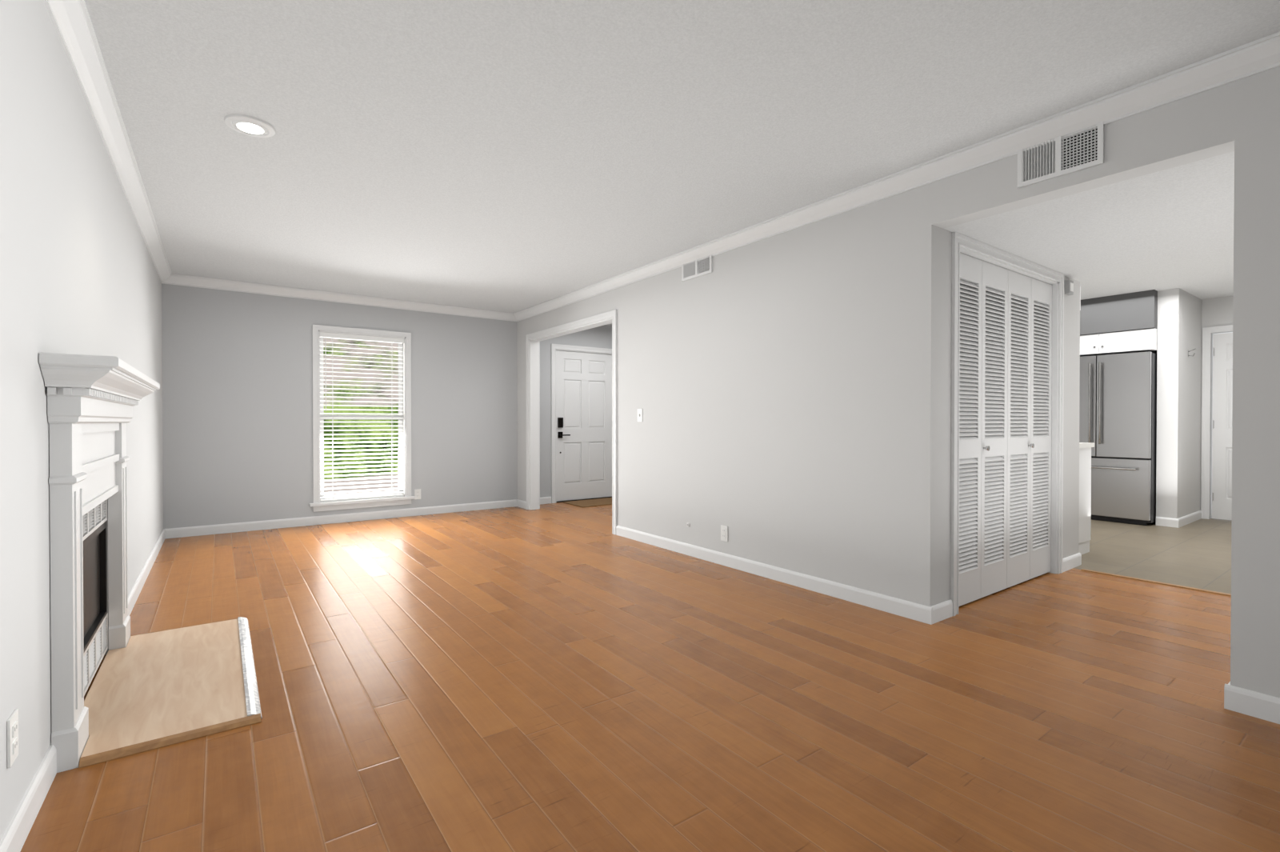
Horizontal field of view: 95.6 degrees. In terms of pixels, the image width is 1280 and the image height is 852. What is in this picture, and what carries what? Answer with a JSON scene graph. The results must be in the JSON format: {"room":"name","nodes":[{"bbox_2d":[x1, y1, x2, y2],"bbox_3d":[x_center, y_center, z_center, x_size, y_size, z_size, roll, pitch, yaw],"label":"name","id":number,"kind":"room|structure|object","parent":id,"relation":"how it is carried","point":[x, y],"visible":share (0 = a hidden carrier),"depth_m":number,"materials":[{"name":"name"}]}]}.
{"room":"living room","nodes":[
{"label":"living room","id":0,"kind":"room"},
{"bbox_2d":[0,0,163,840],"bbox_3d":[-1.693,-0.150,1.510,0.120,2.440,9.634,0,1,-36],"label":"wall","id":1,"kind":"structure","parent":0,"point":[78,274],"depth_m":1.73,"materials":[{"name":"white paint"}]},
{"bbox_2d":[7,708,18,768],"bbox_3d":[-1.563,0.778,1.449,0.008,0.116,0.072,0,1,-36],"label":"outlet","id":2,"kind":"object","parent":1,"relation":"attached to","point":[12,738],"visible":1,"depth_m":1.44,"materials":[{"name":"white plastic"}]},
{"bbox_2d":[0,744,56,851],"bbox_3d":[-0.308,1.038,-0.278,0.014,0.090,5.097,0,1,-36],"label":"baseboard","id":3,"kind":"structure","parent":1,"relation":"attached to","point":[14,838],"depth_m":1.55,"materials":[{"name":"white wood"}]},
{"bbox_2d":[82,499,107,695],"bbox_3d":[-2.204,0.673,2.299,0.030,0.721,0.952,0,1,-36],"label":"fireplace insert","id":4,"kind":"object","parent":1,"relation":"in","point":[95,604],"visible":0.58,"depth_m":2.50,"materials":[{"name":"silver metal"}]},
{"bbox_2d":[39,352,159,772],"bbox_3d":[-2.120,0.423,2.357,0.172,1.281,1.540,0,1,-36],"label":"fireplace mantel","id":5,"kind":"object","parent":1,"relation":"attached to","point":[93,401],"visible":0.98,"depth_m":1.83,"materials":[{"name":"white paint"}]},
{"bbox_2d":[44,0,175,284],"bbox_3d":[-1.577,-1.326,1.511,0.078,0.088,9.514,0,1,-36],"label":"crown molding","id":6,"kind":"structure","parent":1,"relation":"attached to","point":[71,19],"depth_m":2.43,"materials":[{"name":"white wood"}]},
{"bbox_2d":[127,528,166,615],"bbox_3d":[-3.472,1.005,4.089,0.014,0.090,3.077,0,1,-36],"label":"baseboard","id":7,"kind":"structure","parent":1,"relation":"attached to","point":[139,583],"depth_m":3.90,"materials":[{"name":"white wood"}]},
{"bbox_2d":[161,283,611,528],"bbox_3d":[-1.847,-0.194,7.272,6.630,2.440,0.120,0,1,-36],"label":"wall","id":8,"kind":"structure","parent":0,"point":[237,406],"depth_m":5.95,"materials":[{"name":"grey paint"}]},
{"bbox_2d":[166,499,518,538],"bbox_3d":[-2.978,0.988,6.379,3.500,0.090,0.014,0,1,-36],"label":"baseboard","id":9,"kind":"structure","parent":8,"relation":"attached to","point":[181,532],"depth_m":6.14,"materials":[{"name":"white wood"}]},
{"bbox_2d":[175,273,514,321],"bbox_3d":[-2.955,-1.363,6.338,3.330,0.088,0.078,0,1,-36],"label":"crown molding","id":10,"kind":"structure","parent":8,"relation":"attached to","point":[180,279],"depth_m":6.12,"materials":[{"name":"white wood"}]},
{"bbox_2d":[309,324,415,511],"bbox_3d":[-3.039,-0.083,6.379,1.048,1.952,0.170,0,1,-36],"label":"window","id":11,"kind":"structure","parent":8,"relation":"in","point":[317,504],"depth_m":6.36,"materials":[{"name":"white wood"}]},
{"bbox_2d":[320,332,403,501],"bbox_3d":[-3.040,-0.097,6.379,0.846,1.791,0.069,0,1,-36],"label":"window blinds","id":12,"kind":"object","parent":11,"relation":"attached to","point":[355,337],"visible":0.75,"depth_m":6.36,"materials":[{"name":"white plastic"}]},
{"bbox_2d":[414,488,420,499],"bbox_3d":[-2.558,0.785,6.684,0.072,0.116,0.008,0,1,-36],"label":"outlet","id":13,"kind":"object","parent":8,"relation":"attached to","point":[418,494],"visible":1,"depth_m":6.68,"materials":[{"name":"white plastic"}]},
{"bbox_2d":[524,496,551,506],"bbox_3d":[-1.320,0.978,7.580,0.355,0.090,0.014,0,1,-36],"label":"baseboard","id":14,"kind":"structure","parent":8,"relation":"attached to","point":[543,500],"depth_m":7.63,"materials":[{"name":"white wood"}]},
{"bbox_2d":[551,344,611,503],"bbox_3d":[-0.781,-0.035,8.035,1.050,2.110,0.138,0,1,-36],"label":"door frame","id":15,"kind":"structure","parent":8,"relation":"attached to","point":[554,347],"depth_m":7.70,"materials":[{"name":"white wood"}]},
{"bbox_2d":[556,350,611,501],"bbox_3d":[-0.754,-0.003,8.000,0.893,2.014,0.102,0,1,-36],"label":"front door","id":16,"kind":"structure","parent":8,"relation":"in","point":[584,418],"depth_m":7.99,"materials":[{"name":"white paint"},{"name":"dark bronze"}]},
{"bbox_2d":[556,496,611,502],"bbox_3d":[-0.783,1.013,8.046,0.896,0.014,0.130,0,1,-36],"label":"sill","id":17,"kind":"structure","parent":8,"relation":"attached to","point":[583,499],"depth_m":7.97,"materials":[{"name":"wood"}]},
{"bbox_2d":[20,502,1279,851],"bbox_3d":[0.471,1.088,3.075,5.810,0.060,10.014,0,1,-36],"label":"floor","id":18,"kind":"structure","parent":0,"point":[558,677],"depth_m":2.14,"materials":[{"name":"brown wood"}]},
{"bbox_2d":[78,616,262,768],"bbox_3d":[-1.972,1.049,2.475,0.542,0.027,1.342,0,1,-36],"label":"hearth","id":19,"kind":"object","parent":18,"relation":"on","point":[150,691],"visible":0.96,"depth_m":2.29,"materials":[{"name":"brown wood"}]},
{"bbox_2d":[562,497,611,507],"bbox_3d":[-0.552,1.016,7.752,0.800,0.012,0.530,0,1,-36],"label":"doormat","id":20,"kind":"object","parent":18,"relation":"on","point":[594,502],"visible":0.62,"depth_m":7.64,"materials":[{"name":"brown fabric"}]},
{"bbox_2d":[1080,568,1231,595],"bbox_3d":[4.431,1.059,2.557,0.035,0.006,4.130,0,1,-36],"label":"threshold strip","id":21,"kind":"object","parent":18,"relation":"on","point":[1167,584],"depth_m":3.87,"materials":[{"name":"brown wood"}]},
{"bbox_2d":[84,0,1279,325],"bbox_3d":[2.128,-1.421,4.256,9.900,0.060,10.014,0,1,-36],"label":"ceiling","id":22,"kind":"structure","parent":0,"point":[507,155],"depth_m":2.56,"materials":[{"name":"white paint"}]},
{"bbox_2d":[224,114,275,137],"bbox_3d":[-1.789,-1.371,2.666,0.200,0.016,0.200,0,1,-36],"label":"recessed light","id":23,"kind":"object","parent":22,"relation":"in","point":[260,128],"visible":0.94,"depth_m":2.64,"materials":[{"name":"white"}]},
{"bbox_2d":[516,66,1279,697],"bbox_3d":[1.274,-0.166,3.585,0.120,2.440,9.514,0,1,-36],"label":"wall","id":24,"kind":"structure","parent":0,"point":[784,391],"depth_m":3.45,"materials":[{"name":"white paint"}]},
{"bbox_2d":[525,309,616,535],"bbox_3d":[-0.754,-0.041,6.387,0.156,2.147,1.994,0,1,-36],"label":"trim","id":25,"kind":"structure","parent":24,"relation":"attached to","point":[533,340],"depth_m":7.10,"materials":[{"name":"white wood"}]},
{"bbox_2d":[637,408,642,421],"bbox_3d":[-0.005,-0.096,5.235,0.016,0.116,0.072,0,1,-36],"label":"light switch","id":26,"kind":"object","parent":24,"relation":"attached to","point":[639,414],"visible":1,"depth_m":5.23,"materials":[{"name":"white plastic"}]},
{"bbox_2d":[681,254,712,281],"bbox_3d":[0.449,-1.269,4.603,0.012,0.174,0.351,0,1,-36],"label":"air vent","id":27,"kind":"object","parent":24,"relation":"in","point":[696,269],"visible":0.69,"depth_m":4.59,"materials":[{"name":"white metal"}]},
{"bbox_2d":[720,524,727,541],"bbox_3d":[0.633,0.808,4.367,0.008,0.116,0.072,0,1,-36],"label":"outlet","id":28,"kind":"object","parent":24,"relation":"attached to","point":[724,533],"visible":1,"depth_m":4.36,"materials":[{"name":"white plastic"}]},
{"bbox_2d":[616,525,937,624],"bbox_3d":[0.666,1.003,4.320,0.014,0.090,3.032,0,1,-36],"label":"baseboard","id":29,"kind":"structure","parent":24,"relation":"attached to","point":[903,608],"depth_m":3.79,"materials":[{"name":"white wood"}]},
{"bbox_2d":[514,32,1279,321],"bbox_3d":[1.194,-1.342,3.518,0.078,0.088,9.514,0,1,-36],"label":"crown molding","id":30,"kind":"structure","parent":24,"relation":"attached to","point":[1262,54],"depth_m":2.80,"materials":[{"name":"white wood"}]},
{"bbox_2d":[1017,121,1103,187],"bbox_3d":[1.887,-1.229,2.618,0.012,0.204,0.329,0,1,-36],"label":"air vent","id":31,"kind":"object","parent":24,"relation":"in","point":[1059,156],"visible":0.96,"depth_m":2.60,"materials":[{"name":"white metal"}]},
{"bbox_2d":[1224,681,1279,723],"bbox_3d":[3.109,1.029,0.947,0.014,0.090,3.074,0,1,-36],"label":"baseboard","id":32,"kind":"structure","parent":24,"relation":"attached to","point":[1258,705],"depth_m":2.13,"materials":[{"name":"white wood"}]},
{"bbox_2d":[941,228,1079,602],"bbox_3d":[1.940,-0.179,5.232,2.890,2.440,3.000,0,1,-36],"label":"wall","id":33,"kind":"structure","parent":0,"point":[1071,423],"depth_m":4.21,"materials":[{"name":"white paint"}]},
{"bbox_2d":[958,252,1052,606],"bbox_3d":[2.353,0.019,3.718,1.432,2.044,0.061,0,1,-36],"label":"bifold closet door","id":34,"kind":"structure","parent":33,"relation":"in","point":[1005,444],"depth_m":3.69,"materials":[{"name":"white paint"},{"name":"brushed nickel"}]},
{"bbox_2d":[950,232,1063,615],"bbox_3d":[2.346,-0.012,3.726,1.580,2.130,0.118,0,1,-36],"label":"trim","id":35,"kind":"structure","parent":33,"relation":"attached to","point":[966,245],"depth_m":3.72,"materials":[{"name":"white wood"}]},
{"bbox_2d":[1064,279,1073,295],"bbox_3d":[3.101,-1.001,4.193,0.080,0.100,0.033,0,1,-36],"label":"door chime","id":36,"kind":"object","parent":33,"relation":"attached to","point":[1069,286],"visible":1,"depth_m":4.17,"materials":[{"name":"grey plastic"}]},
{"bbox_2d":[1062,552,1081,571],"bbox_3d":[3.171,1.004,4.272,0.382,0.090,0.014,0,1,-36],"label":"baseboard","id":37,"kind":"structure","parent":33,"relation":"attached to","point":[1074,561],"depth_m":4.27,"materials":[{"name":"white wood"}]},
{"bbox_2d":[1080,286,1080,310],"bbox_3d":[2.584,-1.027,5.661,0.336,0.190,2.750,0,1,-36],"label":"bulkhead","id":38,"kind":"object","parent":33,"relation":"attached to","point":[1080,298],"visible":0.14,"depth_m":4.64,"materials":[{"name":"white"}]},
{"bbox_2d":[944,151,1234,279],"bbox_3d":[3.647,-1.220,2.015,1.890,0.309,4.199,0,1,-36],"label":"ceiling","id":39,"kind":"structure","parent":0,"point":[1182,212],"depth_m":3.09,"materials":[{"name":"white paint"}]},
{"bbox_2d":[1080,289,1157,335],"bbox_3d":[4.920,-1.225,7.408,1.079,0.400,2.759,0,1,-36],"label":"soffit","id":40,"kind":"structure","parent":0,"point":[1127,312],"depth_m":6.20,"materials":[{"name":"grey paint"}]},
{"bbox_2d":[1072,518,1231,594],"bbox_3d":[4.480,1.065,5.979,4.090,0.061,10.014,0,1,-36],"label":"floor","id":41,"kind":"structure","parent":0,"point":[1197,554],"depth_m":4.76,"materials":[{"name":"beige tile"}]},
{"bbox_2d":[1078,448,1091,554],"bbox_3d":[2.689,0.602,5.750,0.596,0.870,2.751,0,1,-36],"label":"base cabinet","id":42,"kind":"object","parent":41,"relation":"on","point":[1085,494],"depth_m":4.73,"materials":[{"name":"white wood"}]},
{"bbox_2d":[1079,442,1094,448],"bbox_3d":[2.703,0.150,5.748,0.622,0.034,2.765,0,1,-36],"label":"countertop","id":43,"kind":"structure","parent":42,"relation":"on","point":[1082,445],"depth_m":4.72,"materials":[{"name":"white stone"}]},
{"bbox_2d":[1079,351,1156,525],"bbox_3d":[5.244,0.131,6.527,0.801,1.800,0.913,0,1,-36],"label":"fridge","id":44,"kind":"object","parent":41,"relation":"on","point":[1118,410],"visible":0.62,"depth_m":6.15,"materials":[{"name":"silver metal"}]},
{"bbox_2d":[1156,288,1203,518],"bbox_3d":[5.819,-0.187,6.260,0.960,2.440,0.165,0,1,-36],"label":"wall","id":45,"kind":"structure","parent":0,"point":[1185,318],"depth_m":6.02,"materials":[{"name":"white paint"}]},
{"bbox_2d":[1080,328,1157,356],"bbox_3d":[5.452,-0.905,6.671,1.083,0.221,0.932,0,1,-36],"label":"upper cabinet","id":46,"kind":"object","parent":45,"relation":"attached to","point":[1146,340],"visible":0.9,"depth_m":6.23,"materials":[{"name":"white wood"}]},
{"bbox_2d":[1171,510,1201,527],"bbox_3d":[5.863,0.989,6.206,0.984,0.090,0.039,0,1,-36],"label":"baseboard","id":47,"kind":"structure","parent":45,"relation":"attached to","point":[1181,522],"depth_m":6.08,"materials":[{"name":"white wood"}]},
{"bbox_2d":[1204,296,1233,519],"bbox_3d":[6.650,-0.185,6.051,0.120,2.440,7.200,0,1,-36],"label":"wall","id":48,"kind":"structure","parent":0,"point":[1218,311],"depth_m":6.40,"materials":[{"name":"white paint"}]},
{"bbox_2d":[1200,324,1232,519],"bbox_3d":[6.571,-0.027,6.044,0.018,2.125,1.050,0,1,-36],"label":"door frame","id":49,"kind":"structure","parent":48,"relation":"attached to","point":[1206,407],"depth_m":6.44,"materials":[{"name":"white wood"}]},
{"bbox_2d":[1212,332,1232,519],"bbox_3d":[6.575,0.007,6.047,0.112,2.033,0.890,0,1,-36],"label":"kitchen backdoor","id":50,"kind":"object","parent":48,"relation":"attached to","point":[1222,426],"visible":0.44,"depth_m":6.35,"materials":[{"name":"white wood"}]},
{"label":"outside","id":51,"kind":"structure","parent":0,"visible":0},
{"bbox_2d":[323,337,398,495],"bbox_3d":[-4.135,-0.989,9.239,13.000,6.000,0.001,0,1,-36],"label":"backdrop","id":52,"kind":"structure","parent":51,"point":[360,342],"depth_m":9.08,"materials":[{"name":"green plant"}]}
]}

